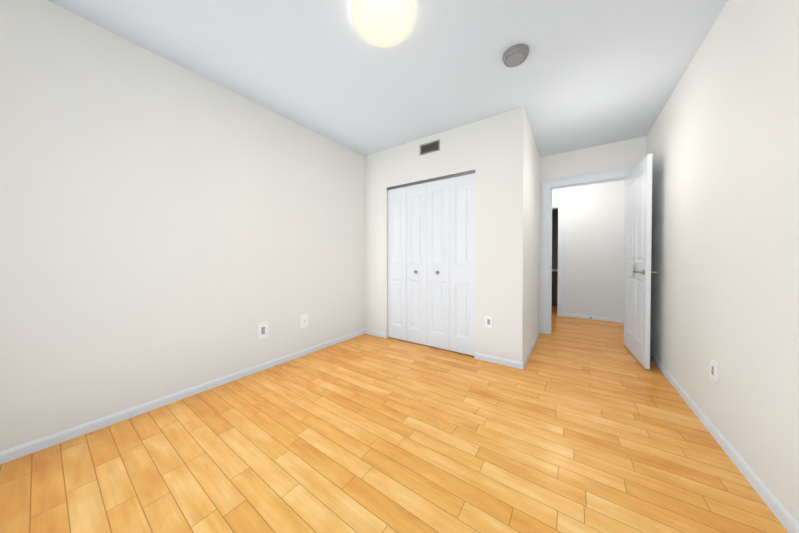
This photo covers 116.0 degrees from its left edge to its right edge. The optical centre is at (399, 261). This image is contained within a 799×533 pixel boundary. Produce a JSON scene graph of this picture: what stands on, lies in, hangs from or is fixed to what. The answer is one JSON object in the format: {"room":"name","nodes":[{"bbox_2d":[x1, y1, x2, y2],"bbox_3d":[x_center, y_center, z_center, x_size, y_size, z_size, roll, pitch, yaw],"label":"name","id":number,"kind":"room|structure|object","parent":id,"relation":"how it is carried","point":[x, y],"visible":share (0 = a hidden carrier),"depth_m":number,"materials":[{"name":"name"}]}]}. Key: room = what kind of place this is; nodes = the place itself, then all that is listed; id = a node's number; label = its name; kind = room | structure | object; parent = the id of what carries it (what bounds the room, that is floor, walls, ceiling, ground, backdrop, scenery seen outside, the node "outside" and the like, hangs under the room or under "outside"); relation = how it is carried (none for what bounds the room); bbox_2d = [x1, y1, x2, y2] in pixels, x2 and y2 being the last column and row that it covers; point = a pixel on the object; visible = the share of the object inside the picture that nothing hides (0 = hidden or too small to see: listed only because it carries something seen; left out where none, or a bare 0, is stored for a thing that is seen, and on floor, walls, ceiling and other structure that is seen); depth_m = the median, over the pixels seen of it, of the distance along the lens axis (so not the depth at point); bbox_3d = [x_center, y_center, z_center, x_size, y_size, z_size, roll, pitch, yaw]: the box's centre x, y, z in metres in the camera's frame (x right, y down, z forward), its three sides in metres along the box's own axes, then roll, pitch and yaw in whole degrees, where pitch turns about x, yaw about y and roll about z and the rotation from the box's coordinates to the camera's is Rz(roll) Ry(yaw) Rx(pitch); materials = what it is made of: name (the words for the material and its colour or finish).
{"room":"empty bedroom","nodes":[
{"label":"empty bedroom","id":0,"kind":"room"},
{"bbox_2d":[0,0,364,451],"bbox_3d":[-0.693,-0.241,3.474,0.140,2.560,6.560,0,1,35],"label":"wall","id":1,"kind":"structure","parent":0,"point":[168,227],"depth_m":1.75,"materials":[{"name":"beige paint"}]},
{"bbox_2d":[0,329,363,464],"bbox_3d":[-1.458,1.023,2.249,0.012,0.063,3.370,0,1,35],"label":"baseboard","id":2,"kind":"structure","parent":1,"relation":"attached to","point":[22,450],"depth_m":1.75,"materials":[{"name":"white paint"}]},
{"bbox_2d":[257,322,267,339],"bbox_3d":[-1.329,0.667,2.429,0.014,0.150,0.105,0,1,35],"label":"outlet","id":3,"kind":"object","parent":1,"relation":"attached to","point":[262,330],"visible":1,"depth_m":2.42,"materials":[{"name":"white plastic"}]},
{"bbox_2d":[299,314,307,328],"bbox_3d":[-1.072,0.662,2.798,0.018,0.150,0.105,0,1,35],"label":"outlet","id":4,"kind":"object","parent":1,"relation":"attached to","point":[303,320],"visible":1,"depth_m":2.79,"materials":[{"name":"white plastic"}]},
{"bbox_2d":[48,0,727,156],"bbox_3d":[1.187,-1.578,3.239,3.480,0.120,8.340,0,1,35],"label":"ceiling","id":5,"kind":"structure","parent":0,"point":[588,73],"depth_m":1.85,"materials":[{"name":"white paint"}]},
{"bbox_2d":[351,0,414,47],"bbox_3d":[-0.100,-1.443,1.504,0.380,0.107,0.380,0,1,35],"label":"ceiling light fixture","id":6,"kind":"object","parent":5,"relation":"attached to","point":[383,23],"visible":1,"depth_m":1.46,"materials":[{"name":"white glass"}]},
{"bbox_2d":[502,44,528,67],"bbox_3d":[0.838,-1.478,1.804,0.176,0.046,0.176,0,1,35],"label":"smoke detector","id":7,"kind":"object","parent":5,"relation":"attached to","point":[515,55],"visible":1,"depth_m":1.77,"materials":[{"name":"grey plastic"}]},
{"bbox_2d":[0,306,787,532],"bbox_3d":[1.187,1.101,3.272,3.480,0.120,8.340,0,1,35],"label":"floor","id":8,"kind":"structure","parent":0,"point":[578,425],"depth_m":1.37,"materials":[{"name":"brown wood"}]},
{"bbox_2d":[552,269,557,305],"bbox_3d":[3.476,0.524,6.048,0.940,0.965,0.549,0,1,35],"label":"bathroom vanity","id":9,"kind":"object","parent":8,"relation":"on","point":[554,284],"visible":0.06,"depth_m":5.69,"materials":[{"name":"brown wood"}]},
{"bbox_2d":[365,107,528,361],"bbox_3d":[0.379,-0.236,3.072,2.080,2.560,0.100,0,1,35],"label":"wall","id":10,"kind":"structure","parent":0,"point":[499,154],"depth_m":2.65,"materials":[{"name":"beige paint"}]},
{"bbox_2d":[364,329,386,337],"bbox_3d":[-0.331,1.007,3.511,0.370,0.063,0.012,0,1,35],"label":"baseboard","id":11,"kind":"structure","parent":10,"relation":"attached to","point":[366,331],"depth_m":3.51,"materials":[{"name":"white paint"}]},
{"bbox_2d":[388,183,426,344],"bbox_3d":[0.088,0.017,3.239,0.598,2.026,0.081,0,1,35],"label":"bifold closet door","id":12,"kind":"structure","parent":10,"relation":"in","point":[407,263],"depth_m":3.23,"materials":[{"name":"white paint"}]},
{"bbox_2d":[420,139,439,155],"bbox_3d":[0.361,-1.375,3.006,0.270,0.130,0.011,0,1,35],"label":"air vent","id":13,"kind":"object","parent":10,"relation":"in","point":[430,147],"visible":1,"depth_m":3.00,"materials":[{"name":"grey metal"}]},
{"bbox_2d":[387,170,474,189],"bbox_3d":[0.344,-0.989,3.074,1.206,0.033,0.046,0,1,35],"label":"track rail","id":14,"kind":"object","parent":10,"relation":"attached to","point":[436,179],"visible":0.67,"depth_m":3.00,"materials":[{"name":"silver metal"}]},
{"bbox_2d":[427,173,474,355],"bbox_3d":[0.582,0.021,2.897,0.598,2.026,0.081,0,1,35],"label":"bifold closet door","id":15,"kind":"structure","parent":10,"relation":"in","point":[450,264],"depth_m":2.89,"materials":[{"name":"white paint"}]},
{"bbox_2d":[485,316,492,327],"bbox_3d":[0.939,0.629,2.627,0.084,0.120,0.014,0,1,35],"label":"outlet","id":16,"kind":"object","parent":10,"relation":"attached to","point":[489,321],"visible":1,"depth_m":2.62,"materials":[{"name":"white plastic"}]},
{"bbox_2d":[474,352,519,368],"bbox_3d":[1.005,1.018,2.587,0.460,0.063,0.013,0,1,35],"label":"baseboard","id":17,"kind":"structure","parent":10,"relation":"attached to","point":[502,361],"depth_m":2.58,"materials":[{"name":"white paint"}]},
{"bbox_2d":[525,125,539,355],"bbox_3d":[1.620,-0.237,3.126,0.100,2.560,1.360,0,1,35],"label":"wall","id":18,"kind":"structure","parent":0,"point":[531,252],"depth_m":3.05,"materials":[{"name":"beige paint"}]},
{"bbox_2d":[520,328,540,368],"bbox_3d":[1.631,1.013,3.052,0.020,0.063,1.493,0,1,35],"label":"baseboard","id":19,"kind":"structure","parent":18,"relation":"attached to","point":[522,364],"depth_m":2.81,"materials":[{"name":"white paint"}]},
{"bbox_2d":[552,209,557,268],"bbox_3d":[3.669,-0.277,6.317,2.240,2.560,0.120,0,1,35],"label":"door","id":20,"kind":"structure","parent":0,"point":[554,238],"depth_m":6.13,"materials":[{"name":"black paint"}]},
{"bbox_2d":[552,180,624,318],"bbox_3d":[2.512,-0.262,5.172,3.200,2.560,0.120,0,1,35],"label":"wall","id":21,"kind":"structure","parent":0,"point":[594,247],"depth_m":4.44,"materials":[{"name":"paint"}]},
{"bbox_2d":[552,201,564,315],"bbox_3d":[2.712,-0.060,5.023,1.020,2.160,0.146,0,1,35],"label":"door frame","id":22,"kind":"structure","parent":21,"relation":"attached to","point":[560,206],"depth_m":4.71,"materials":[{"name":"white paint"}]},
{"bbox_2d":[564,313,620,322],"bbox_3d":[3.433,0.995,4.470,0.810,0.063,0.012,0,1,35],"label":"baseboard","id":23,"kind":"structure","parent":21,"relation":"attached to","point":[594,317],"depth_m":4.45,"materials":[{"name":"white paint"}]},
{"bbox_2d":[539,136,645,327],"bbox_3d":[2.543,-0.240,3.388,1.120,2.560,0.120,0,1,35],"label":"wall","id":24,"kind":"structure","parent":0,"point":[618,155],"depth_m":3.32,"materials":[{"name":"beige paint"}]},
{"bbox_2d":[541,166,635,333],"bbox_3d":[2.542,-0.065,3.391,1.053,2.210,0.168,0,1,35],"label":"door frame","id":25,"kind":"structure","parent":24,"relation":"attached to","point":[548,186],"depth_m":3.58,"materials":[{"name":"white paint"}]},
{"bbox_2d":[624,153,656,368],"bbox_3d":[2.637,-0.004,2.757,0.155,2.080,0.839,0,1,35],"label":"door leaf","id":26,"kind":"structure","parent":24,"relation":"in","point":[638,238],"depth_m":2.63,"materials":[{"name":"white paint"}]},
{"bbox_2d":[624,0,798,523],"bbox_3d":[2.054,-0.218,1.574,0.140,2.560,6.560,0,1,35],"label":"wall","id":27,"kind":"structure","parent":0,"point":[722,141],"depth_m":1.33,"materials":[{"name":"beige paint"}]},
{"bbox_2d":[710,360,718,381],"bbox_3d":[1.917,0.663,1.522,0.014,0.111,0.078,0,1,35],"label":"outlet","id":28,"kind":"object","parent":27,"relation":"attached to","point":[714,370],"visible":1,"depth_m":1.51,"materials":[{"name":"white plastic"}]},
{"bbox_2d":[650,351,798,532],"bbox_3d":[1.581,1.038,1.047,0.020,0.063,4.850,0,1,35],"label":"baseboard","id":29,"kind":"structure","parent":27,"relation":"attached to","point":[787,520],"depth_m":1.28,"materials":[{"name":"white paint"}]}
]}

